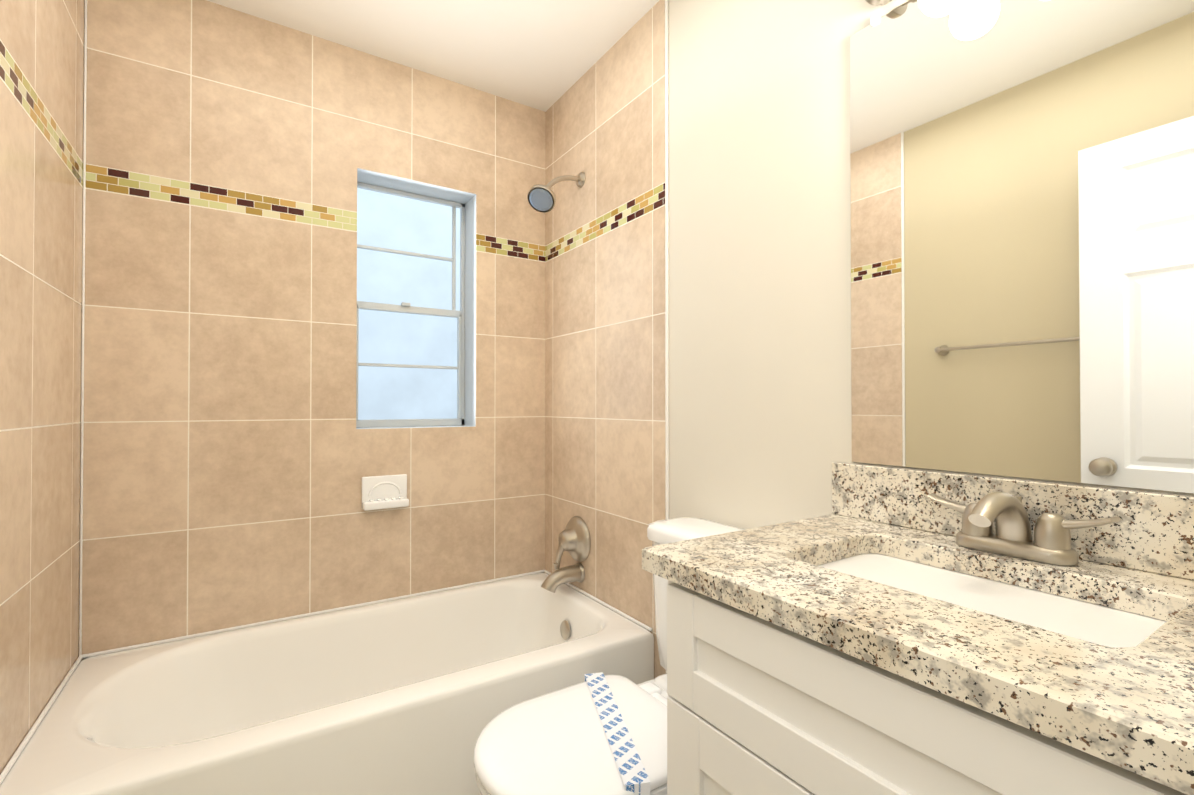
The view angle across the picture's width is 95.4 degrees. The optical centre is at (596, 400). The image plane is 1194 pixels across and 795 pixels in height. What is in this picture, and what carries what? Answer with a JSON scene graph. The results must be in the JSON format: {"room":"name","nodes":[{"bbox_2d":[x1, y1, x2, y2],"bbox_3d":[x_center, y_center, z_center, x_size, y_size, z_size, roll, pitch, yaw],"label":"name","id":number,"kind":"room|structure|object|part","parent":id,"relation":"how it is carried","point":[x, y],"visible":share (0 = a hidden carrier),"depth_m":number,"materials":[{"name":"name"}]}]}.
{"room":"bathroom","nodes":[
{"label":"bathroom","id":0,"kind":"room"},
{"bbox_2d":[356,168,475,428],"bbox_3d":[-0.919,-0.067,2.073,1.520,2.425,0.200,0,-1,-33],"label":"window frame","id":1,"kind":"structure","parent":0,"point":[467,199],"depth_m":2.25,"materials":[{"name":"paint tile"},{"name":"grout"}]},
{"bbox_2d":[81,188,544,659],"bbox_3d":[-0.863,0.264,1.983,1.520,1.760,0.006,0,-1,-33],"label":"wall tile","id":2,"kind":"structure","parent":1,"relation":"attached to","point":[232,455],"depth_m":1.81,"materials":[{"name":"beige tile"}]},
{"bbox_2d":[362,474,408,510],"bbox_3d":[-0.779,0.338,2.004,0.160,0.118,0.048,0,-1,-33],"label":"soap dish","id":3,"kind":"object","parent":2,"relation":"attached to","point":[384,492],"visible":1,"depth_m":2.00,"materials":[{"name":"white ceramic"}]},
{"bbox_2d":[86,164,544,261],"bbox_3d":[-0.863,-0.651,1.992,1.520,0.070,0.006,0,-1,-33],"label":"tile border","id":4,"kind":"object","parent":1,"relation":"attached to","point":[130,183],"depth_m":1.79,"materials":[{"name":"tile"}]},
{"bbox_2d":[86,0,545,245],"bbox_3d":[-0.863,-0.983,1.995,1.520,0.595,0.006,0,-1,-33],"label":"tiled wall","id":5,"kind":"structure","parent":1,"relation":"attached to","point":[206,92],"depth_m":1.86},
{"bbox_2d":[356,182,464,427],"bbox_3d":[-0.765,-0.370,2.226,0.453,0.954,0.063,0,-1,-33],"label":"window","id":6,"kind":"structure","parent":1,"relation":"in","point":[410,370],"depth_m":2.23,"materials":[{"name":"clear glass"}]},
{"bbox_2d":[207,0,658,111],"bbox_3d":[-0.282,-1.339,1.100,1.760,0.100,2.544,0,-1,-33],"label":"ceiling","id":7,"kind":"structure","parent":0,"point":[544,55],"depth_m":1.89,"materials":[{"name":"paint"}]},
{"bbox_2d":[668,0,1193,528],"bbox_3d":[0.406,-0.072,1.534,0.120,2.425,2.544,0,-1,-33],"label":"wall","id":8,"kind":"structure","parent":0,"point":[760,256],"depth_m":1.40,"materials":[{"name":"paint"}]},
{"bbox_2d":[545,0,664,245],"bbox_3d":[-0.004,-0.983,2.062,0.006,0.595,0.814,0,-1,-33],"label":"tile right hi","id":9,"kind":"structure","parent":8,"relation":"attached to","point":[605,123],"depth_m":1.97,"materials":[{"name":"beige tile"}]},
{"bbox_2d":[527,172,584,212],"bbox_3d":[-0.148,-0.804,2.055,0.239,0.192,0.110,0,-1,-33],"label":"shower head","id":10,"kind":"object","parent":9,"relation":"attached to","point":[541,198],"visible":1,"depth_m":2.02},
{"bbox_2d":[545,183,664,261],"bbox_3d":[-0.004,-0.650,2.058,0.006,0.070,0.814,0,-1,-33],"label":"tile border","id":11,"kind":"object","parent":8,"relation":"attached to","point":[643,204],"depth_m":1.97,"materials":[{"name":"tile"}]},
{"bbox_2d":[545,205,665,678],"bbox_3d":[-0.004,0.265,2.050,0.006,1.760,0.814,0,-1,-33],"label":"wall tile","id":12,"kind":"structure","parent":8,"relation":"attached to","point":[605,387],"depth_m":1.97,"materials":[{"name":"beige tile"}]},
{"bbox_2d":[541,562,584,592],"bbox_3d":[-0.137,0.676,2.091,0.168,0.110,0.076,0,-1,-33],"label":"tub spout","id":13,"kind":"object","parent":12,"relation":"attached to","point":[554,580],"visible":1,"depth_m":2.07,"materials":[{"name":"silver metal"}]},
{"bbox_2d":[555,516,590,569],"bbox_3d":[-0.112,0.560,2.120,0.094,0.206,0.176,0,-1,-33],"label":"tub valve","id":14,"kind":"object","parent":12,"relation":"attached to","point":[574,539],"visible":0.94,"depth_m":2.09,"materials":[{"name":"silver metal"}]},
{"bbox_2d":[665,0,668,672],"bbox_3d":[0.220,-0.071,1.706,0.006,2.425,0.013,0,-1,-33],"label":"trim","id":15,"kind":"structure","parent":8,"relation":"attached to","point":[666,296],"depth_m":1.71,"materials":[{"name":"white paint"}]},
{"bbox_2d":[866,0,963,16],"bbox_3d":[0.705,-0.801,0.880,0.115,0.207,0.556,0,-1,-33],"label":"sconce","id":16,"kind":"object","parent":8,"relation":"attached to","point":[936,8],"visible":0.98,"depth_m":0.97,"materials":[{"name":"white glass"}]},
{"bbox_2d":[850,0,1193,492],"bbox_3d":[0.751,-0.341,0.881,0.010,0.942,0.725,0,-1,-33],"label":"mirror","id":17,"kind":"object","parent":8,"relation":"attached to","point":[1022,238],"visible":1,"depth_m":0.92,"materials":[{"name":"clear glass"}]},
{"bbox_3d":[-0.282,1.186,1.077,1.760,0.100,2.544,0,-1,-33],"label":"floor","id":18,"kind":"structure","parent":0,"visible":0},
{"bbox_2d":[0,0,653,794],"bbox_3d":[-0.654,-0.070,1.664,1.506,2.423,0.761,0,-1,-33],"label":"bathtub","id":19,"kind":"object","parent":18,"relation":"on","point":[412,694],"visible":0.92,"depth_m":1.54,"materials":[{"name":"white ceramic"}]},
{"bbox_2d":[474,517,744,794],"bbox_3d":[0.091,0.733,1.213,0.734,0.809,0.448,0,-1,-33],"label":"toilet","id":20,"kind":"object","parent":18,"relation":"on","point":[601,733],"visible":0.4,"depth_m":1.12,"materials":[{"name":"white ceramic"}]},
{"bbox_3d":[-0.014,0.707,1.146,0.484,0.032,0.378,0,-1,-33],"label":"lid","id":21,"kind":"part","parent":20,"relation":"part of","materials":[{"name":"white plastic"}]},
{"bbox_3d":[-0.028,0.733,1.136,0.443,0.021,0.372,0,-1,-33],"label":"seat","id":22,"kind":"part","parent":20,"relation":"part of","materials":[{"name":"white plastic"}]},
{"bbox_3d":[0.323,0.557,1.365,0.173,0.350,0.424,0,-1,-33],"label":"tank","id":23,"kind":"part","parent":20,"relation":"part of","materials":[{"name":"white ceramic"}]},
{"bbox_3d":[0.320,0.355,1.365,0.189,0.050,0.448,0,-1,-33],"label":"tank lid","id":24,"kind":"part","parent":20,"relation":"part of","materials":[{"name":"white ceramic"}]},
{"bbox_2d":[642,462,1193,794],"bbox_3d":[0.503,0.633,0.736,0.572,1.000,0.765,0,-1,-33],"label":"bathroom vanity","id":25,"kind":"object","parent":18,"relation":"on","point":[881,630],"visible":1,"depth_m":0.70,"materials":[{"name":"painted wood"},{"name":"granite"}]},
{"bbox_2d":[927,492,1119,565],"bbox_3d":[0.634,0.195,0.855,0.152,0.104,0.254,0,-1,-33],"label":"faucet","id":26,"kind":"object","parent":25,"relation":"on","point":[1013,544],"depth_m":0.85,"materials":[{"name":"silver metal"}]},
{"bbox_3d":[-0.971,-0.080,0.644,0.120,2.425,2.544,0,-1,-33],"label":"wall","id":27,"kind":"structure","parent":0,"visible":0},
{"bbox_2d":[0,77,82,773],"bbox_3d":[-1.292,0.258,1.253,0.006,1.760,0.754,0,-1,-33],"label":"wall tile","id":28,"kind":"structure","parent":27,"relation":"attached to","point":[41,208],"depth_m":1.24,"materials":[{"name":"beige tile"}]},
{"bbox_2d":[0,40,82,186],"bbox_3d":[-1.292,-0.657,1.262,0.006,0.070,0.754,0,-1,-33],"label":"tile border","id":29,"kind":"object","parent":27,"relation":"attached to","point":[14,79],"depth_m":1.23,"materials":[{"name":"tile"}]},
{"bbox_2d":[0,0,84,161],"bbox_3d":[-1.292,-0.990,1.265,0.006,0.595,0.754,0,-1,-33],"label":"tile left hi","id":30,"kind":"structure","parent":27,"relation":"attached to","point":[42,41],"depth_m":1.33,"materials":[{"name":"beige tile"}]}
]}

